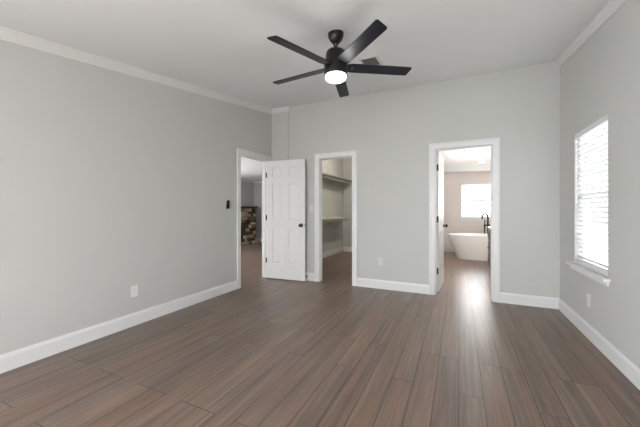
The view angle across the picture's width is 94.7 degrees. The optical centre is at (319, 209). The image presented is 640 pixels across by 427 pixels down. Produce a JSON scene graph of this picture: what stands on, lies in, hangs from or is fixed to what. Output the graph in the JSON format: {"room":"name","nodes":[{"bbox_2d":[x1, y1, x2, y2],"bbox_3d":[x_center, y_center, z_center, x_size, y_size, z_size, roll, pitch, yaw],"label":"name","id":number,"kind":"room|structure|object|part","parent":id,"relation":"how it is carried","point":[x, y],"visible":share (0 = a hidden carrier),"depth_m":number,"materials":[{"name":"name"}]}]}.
{"room":"empty bedroom","nodes":[
{"label":"empty bedroom","id":0,"kind":"room"},
{"bbox_2d":[0,40,342,354],"bbox_3d":[-1.481,-0.319,4.123,0.120,3.027,12.040,0,0,25],"label":"wall","id":1,"kind":"structure","parent":0,"point":[112,182],"depth_m":2.82,"materials":[{"name":"beige paint"}]},
{"bbox_2d":[0,280,237,373],"bbox_3d":[-2.591,1.128,1.605,0.015,0.132,6.298,0,0,25],"label":"baseboard","id":2,"kind":"structure","parent":1,"relation":"attached to","point":[14,359],"depth_m":2.73,"materials":[{"name":"white paint"}]},
{"bbox_2d":[131,285,137,297],"bbox_3d":[-1.916,0.841,3.046,0.008,0.116,0.072,0,0,25],"label":"electrical outlet","id":3,"kind":"object","parent":1,"relation":"attached to","point":[134,289],"visible":1,"depth_m":3.04,"materials":[{"name":"white plastic"}]},
{"bbox_2d":[0,26,290,113],"bbox_3d":[-2.218,-1.272,1.947,0.399,1.072,7.235,0,0,25],"label":"trim","id":4,"kind":"structure","parent":1,"relation":"attached to","point":[6,34],"depth_m":2.83,"materials":[{"name":"paint"}]},
{"bbox_2d":[226,200,229,208],"bbox_3d":[-1.331,-0.076,4.267,0.028,0.124,0.052,0,0,25],"label":"light switch","id":5,"kind":"object","parent":1,"relation":"attached to","point":[228,201],"visible":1,"depth_m":4.26,"materials":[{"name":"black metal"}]},
{"bbox_2d":[241,179,261,182],"bbox_3d":[-2.252,-1.042,7.138,3.845,0.091,7.000,0,0,25],"label":"trim","id":6,"kind":"structure","parent":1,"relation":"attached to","point":[242,180],"depth_m":10.90,"materials":[{"name":"paint"}]},
{"bbox_2d":[237,148,270,288],"bbox_3d":[-1.060,0.132,4.851,0.022,2.125,0.880,0,0,25],"label":"trim","id":7,"kind":"structure","parent":1,"relation":"attached to","point":[240,152],"depth_m":4.49,"materials":[{"name":"white paint"}]},
{"bbox_2d":[241,155,266,277],"bbox_3d":[-1.124,0.172,4.881,0.120,2.045,0.720,0,0,25],"label":"trim","id":8,"kind":"structure","parent":1,"relation":"attached to","point":[264,163],"depth_m":5.20,"materials":[{"name":"white paint"}]},
{"bbox_2d":[323,217,347,226],"bbox_3d":[-0.023,0.359,6.728,0.300,0.300,3.045,0,0,25],"label":"closet shelf","id":9,"kind":"object","parent":1,"relation":"attached to","point":[327,220],"visible":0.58,"depth_m":7.38,"materials":[{"name":"white paint"}]},
{"bbox_2d":[323,173,351,190],"bbox_3d":[0.062,-0.668,6.908,0.300,0.314,3.444,0,0,25],"label":"closet shelf","id":10,"kind":"object","parent":1,"relation":"attached to","point":[326,177],"visible":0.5,"depth_m":7.60,"materials":[{"name":"white paint"}]},
{"bbox_3d":[0.171,-0.749,6.857,0.030,0.029,3.440,0,0,25],"label":"hanging rod","id":11,"kind":"part","parent":10,"relation":"part of","materials":[{"name":"brown wood"}]},
{"bbox_2d":[323,247,351,257],"bbox_3d":[0.893,1.128,6.518,2.135,0.132,3.445,0,0,25],"label":"baseboard","id":12,"kind":"structure","parent":1,"relation":"attached to","point":[349,249],"depth_m":8.05,"materials":[{"name":"white paint"}]},
{"bbox_2d":[241,182,253,208],"bbox_3d":[-4.072,0.059,7.928,0.120,2.270,7.120,0,0,25],"label":"wall","id":13,"kind":"structure","parent":0,"point":[247,189],"depth_m":10.80,"materials":[{"name":"beige paint"}]},
{"bbox_2d":[241,157,261,180],"bbox_3d":[-2.307,-1.126,7.164,3.965,0.100,7.240,0,0,25],"label":"ceiling","id":14,"kind":"structure","parent":0,"point":[251,170],"depth_m":7.88,"materials":[{"name":"paint"}]},
{"bbox_2d":[254,183,261,237],"bbox_3d":[-0.791,0.059,10.385,3.965,2.270,0.120,0,0,25],"label":"wall","id":15,"kind":"structure","parent":0,"point":[257,186],"depth_m":11.03,"materials":[{"name":"beige paint"}]},
{"bbox_2d":[0,0,609,108],"bbox_3d":[-0.529,-1.381,1.152,4.372,1.164,7.475,0,0,25],"label":"ceiling","id":16,"kind":"structure","parent":0,"point":[221,46],"depth_m":2.53,"materials":[{"name":"paint"}]},
{"bbox_2d":[267,19,411,96],"bbox_3d":[0.109,-1.315,2.560,1.241,0.413,1.268,0,0,25],"label":"ceiling fan","id":17,"kind":"object","parent":16,"relation":"hanging from","point":[336,66],"visible":1,"depth_m":2.45,"materials":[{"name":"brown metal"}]},
{"bbox_3d":[-0.194,-1.221,2.712,0.570,0.030,0.103,0,0,29],"label":"fan blade","id":18,"kind":"part","parent":17,"relation":"part of","materials":[{"name":"black wood"}]},
{"bbox_3d":[-0.142,-1.221,2.272,0.570,0.030,0.103,0,0,-43],"label":"fan blade","id":19,"kind":"part","parent":17,"relation":"part of","materials":[{"name":"black wood"}]},
{"bbox_3d":[0.209,-1.221,2.898,0.103,0.030,0.570,0,0,11],"label":"fan blade","id":20,"kind":"part","parent":17,"relation":"part of","materials":[{"name":"black wood"}]},
{"bbox_3d":[0.293,-1.221,2.186,0.103,0.030,0.570,0,0,-25],"label":"fan blade","id":21,"kind":"part","parent":17,"relation":"part of","materials":[{"name":"black wood"}]},
{"bbox_3d":[0.510,-1.221,2.572,0.570,0.030,0.103,0,0,-7],"label":"fan blade","id":22,"kind":"part","parent":17,"relation":"part of","materials":[{"name":"black wood"}]},
{"bbox_2d":[358,55,382,64],"bbox_3d":[0.557,-1.621,3.231,0.200,0.049,0.289,0,0,25],"label":"ceiling vent","id":23,"kind":"object","parent":16,"relation":"in","point":[372,60],"visible":0.82,"depth_m":3.19,"materials":[{"name":"metal"}]},
{"bbox_2d":[0,242,639,426],"bbox_3d":[-1.327,1.244,4.205,8.417,0.100,12.320,0,0,25],"label":"floor","id":24,"kind":"structure","parent":0,"point":[331,351],"depth_m":2.23,"materials":[{"name":"brown wood"}]},
{"bbox_2d":[241,206,258,244],"bbox_3d":[-2.849,0.539,9.832,0.463,1.310,2.074,0,0,25],"label":"fireplace","id":25,"kind":"object","parent":24,"relation":"on","point":[248,216],"visible":0.4,"depth_m":10.28,"materials":[{"name":"stone"}]},
{"bbox_2d":[448,233,488,260],"bbox_3d":[3.854,0.900,7.205,1.353,0.587,0.776,0,0,25],"label":"bathtub","id":26,"kind":"object","parent":24,"relation":"on","point":[469,246],"visible":0.56,"depth_m":7.00,"materials":[{"name":"white ceramic"}]},
{"bbox_2d":[481,213,490,233],"bbox_3d":[4.249,0.635,7.527,0.283,1.118,0.122,0,0,8],"label":"tub faucet","id":27,"kind":"object","parent":24,"relation":"on","point":[483,214],"visible":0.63,"depth_m":7.51,"materials":[{"name":"brown metal"}]},
{"bbox_3d":[4.204,0.235,7.515,0.200,0.318,0.046,0,0,-6],"label":"spout","id":28,"kind":"part","parent":27,"relation":"part of","materials":[{"name":"brown metal"}]},
{"bbox_2d":[487,227,490,267],"bbox_3d":[3.320,0.719,5.179,0.587,0.950,1.530,0,0,25],"label":"bathroom vanity","id":29,"kind":"object","parent":24,"relation":"on","point":[489,228],"visible":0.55,"depth_m":5.65,"materials":[{"name":"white wood"}]},
{"bbox_3d":[3.088,0.739,5.289,0.020,0.670,0.460,0,0,25],"label":"cabinet door","id":30,"kind":"part","parent":29,"relation":"part of","materials":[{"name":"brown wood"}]},
{"bbox_2d":[343,158,351,246],"bbox_3d":[1.651,-0.181,8.131,2.135,2.750,0.120,0,0,25],"label":"wall","id":31,"kind":"structure","parent":0,"point":[347,162],"depth_m":8.47,"materials":[{"name":"beige paint"}]},
{"bbox_2d":[272,61,559,297],"bbox_3d":[1.087,-0.311,4.444,4.252,3.010,0.142,0,0,25],"label":"wall","id":32,"kind":"structure","parent":0,"point":[391,132],"depth_m":4.18,"materials":[{"name":"beige paint"}]},
{"bbox_2d":[266,159,305,280],"bbox_3d":[-0.603,0.170,5.034,0.764,2.025,0.165,0,0,20],"label":"door","id":33,"kind":"structure","parent":32,"relation":"in","point":[286,179],"depth_m":5.00,"materials":[{"name":"white paint"}]},
{"bbox_2d":[306,272,313,280],"bbox_3d":[-0.478,1.128,5.109,0.857,0.132,0.040,0,0,22],"label":"baseboard","id":34,"kind":"structure","parent":32,"relation":"attached to","point":[310,277],"depth_m":4.96,"materials":[{"name":"white paint"}]},
{"bbox_2d":[314,150,356,285],"bbox_3d":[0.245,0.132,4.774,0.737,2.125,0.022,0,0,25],"label":"trim","id":35,"kind":"structure","parent":32,"relation":"attached to","point":[353,153],"depth_m":4.74,"materials":[{"name":"white paint"}]},
{"bbox_2d":[378,258,382,265],"bbox_3d":[0.914,0.784,4.467,0.072,0.116,0.008,0,0,25],"label":"electrical outlet","id":36,"kind":"object","parent":32,"relation":"attached to","point":[380,260],"visible":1,"depth_m":4.46,"materials":[{"name":"grey plastic"}]},
{"bbox_2d":[357,278,428,293],"bbox_3d":[1.060,1.128,4.394,1.063,0.132,0.015,0,0,25],"label":"baseboard","id":37,"kind":"structure","parent":32,"relation":"attached to","point":[362,282],"depth_m":4.37,"materials":[{"name":"white paint"}]},
{"bbox_2d":[437,151,447,291],"bbox_3d":[1.850,0.170,4.543,0.165,2.025,0.700,0,0,28],"label":"door","id":38,"kind":"structure","parent":32,"relation":"in","point":[440,160],"depth_m":4.46,"materials":[{"name":"white paint"}]},
{"bbox_3d":[1.852,0.170,4.548,0.035,2.025,0.685,0,0,28],"label":"panel","id":39,"kind":"part","parent":38,"relation":"part of","materials":[{"name":"white paint"}]},
{"bbox_2d":[444,247,454,251],"bbox_3d":[3.072,1.128,6.155,1.877,0.132,4.645,0,0,25],"label":"baseboard","id":40,"kind":"structure","parent":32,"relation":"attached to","point":[447,249],"depth_m":8.42,"materials":[{"name":"white paint"}]},
{"bbox_2d":[429,137,499,302],"bbox_3d":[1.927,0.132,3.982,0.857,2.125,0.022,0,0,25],"label":"trim","id":41,"kind":"structure","parent":32,"relation":"attached to","point":[495,142],"depth_m":3.84,"materials":[{"name":"white paint"}]},
{"bbox_2d":[439,147,490,172],"bbox_3d":[3.151,-1.106,6.184,1.997,0.100,4.765,0,0,25],"label":"ceiling","id":42,"kind":"structure","parent":0,"point":[459,160],"depth_m":6.19,"materials":[{"name":"paint"}]},
{"bbox_2d":[444,171,490,246],"bbox_3d":[4.086,0.069,8.311,1.877,2.250,0.120,0,0,25],"label":"wall","id":43,"kind":"structure","parent":0,"point":[452,181],"depth_m":8.34,"materials":[{"name":"paint"}]},
{"bbox_2d":[459,218,490,220],"bbox_3d":[4.399,0.257,8.092,1.050,0.075,0.050,0,0,25],"label":"trim","id":44,"kind":"structure","parent":43,"relation":"attached to","point":[478,219],"depth_m":8.13,"materials":[{"name":"white paint"}]},
{"bbox_2d":[461,183,490,217],"bbox_3d":[4.427,-0.254,8.151,0.970,0.945,0.060,0,0,25],"label":"window","id":45,"kind":"structure","parent":43,"relation":"in","point":[487,200],"depth_m":8.19,"materials":[{"name":"white paint"}]},
{"bbox_3d":[4.427,-0.254,8.151,0.898,0.056,0.044,0,0,25],"label":"meeting rail","id":46,"kind":"part","parent":45,"relation":"part of","materials":[{"name":"white paint"}]},
{"bbox_2d":[560,0,639,367],"bbox_3d":[1.369,-0.311,0.193,0.120,3.010,7.355,0,0,25],"label":"wall","id":47,"kind":"structure","parent":0,"point":[601,77],"depth_m":2.34,"materials":[{"name":"beige paint"}]},
{"bbox_2d":[500,292,639,389],"bbox_3d":[1.060,1.128,0.405,0.620,0.132,7.235,0,0,25],"label":"baseboard","id":48,"kind":"structure","parent":47,"relation":"attached to","point":[624,364],"depth_m":2.79,"materials":[{"name":"white paint"}]},
{"bbox_2d":[566,261,610,286],"bbox_3d":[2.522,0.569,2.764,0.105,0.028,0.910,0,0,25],"label":"trim","id":49,"kind":"structure","parent":47,"relation":"attached to","point":[603,278],"depth_m":2.65,"materials":[{"name":"white paint"}]},
{"bbox_2d":[587,293,589,306],"bbox_3d":[2.501,0.842,2.749,0.008,0.116,0.072,0,0,25],"label":"electrical outlet","id":50,"kind":"object","parent":47,"relation":"attached to","point":[588,295],"visible":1,"depth_m":2.74,"materials":[{"name":"white plastic"}]},
{"bbox_2d":[555,0,627,66],"bbox_3d":[1.318,-1.272,0.283,0.050,1.072,7.235,0,0,25],"label":"trim","id":51,"kind":"structure","parent":47,"relation":"attached to","point":[612,6],"depth_m":2.62,"materials":[{"name":"paint"}]},
{"bbox_2d":[582,192,607,258],"bbox_3d":[2.584,-0.111,2.704,0.060,1.340,0.765,0,0,25],"label":"window","id":52,"kind":"structure","parent":47,"relation":"in","point":[589,192],"depth_m":3.02,"materials":[{"name":"white paint"}]},
{"bbox_3d":[2.584,-0.111,2.704,0.060,1.340,0.765,0,0,25],"label":"frame","id":53,"kind":"part","parent":52,"relation":"part of","materials":[{"name":"white paint"}]},
{"bbox_2d":[575,114,607,276],"bbox_3d":[2.525,-0.116,2.733,0.076,1.335,0.753,0,0,25],"label":"window blind","id":54,"kind":"object","parent":52,"relation":"attached to","point":[593,140],"visible":0.69,"depth_m":2.72,"materials":[{"name":"white paint"}]},
{"bbox_3d":[2.535,0.529,2.728,0.054,0.046,0.753,0,0,25],"label":"rail","id":55,"kind":"part","parent":54,"relation":"part of","materials":[{"name":"white paint"}]},
{"bbox_3d":[2.419,-0.106,2.483,0.054,1.260,0.002,0,0,25],"label":"ladder cord","id":56,"kind":"part","parent":54,"relation":"part of","materials":[{"name":"white fabric"}]},
{"label":"outside","id":57,"kind":"structure","parent":0,"visible":0},
{"bbox_2d":[591,225,607,265],"bbox_3d":[8.782,1.594,6.919,70.000,0.100,80.000,0,0,25],"label":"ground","id":58,"kind":"structure","parent":57,"point":[593,259],"depth_m":12.41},
{"bbox_2d":[591,201,607,222],"bbox_3d":[31.956,-0.031,29.159,15.000,3.149,0.060,0,0,25],"label":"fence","id":59,"kind":"object","parent":58,"relation":"on","point":[593,201],"visible":0.02,"depth_m":30.61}
]}

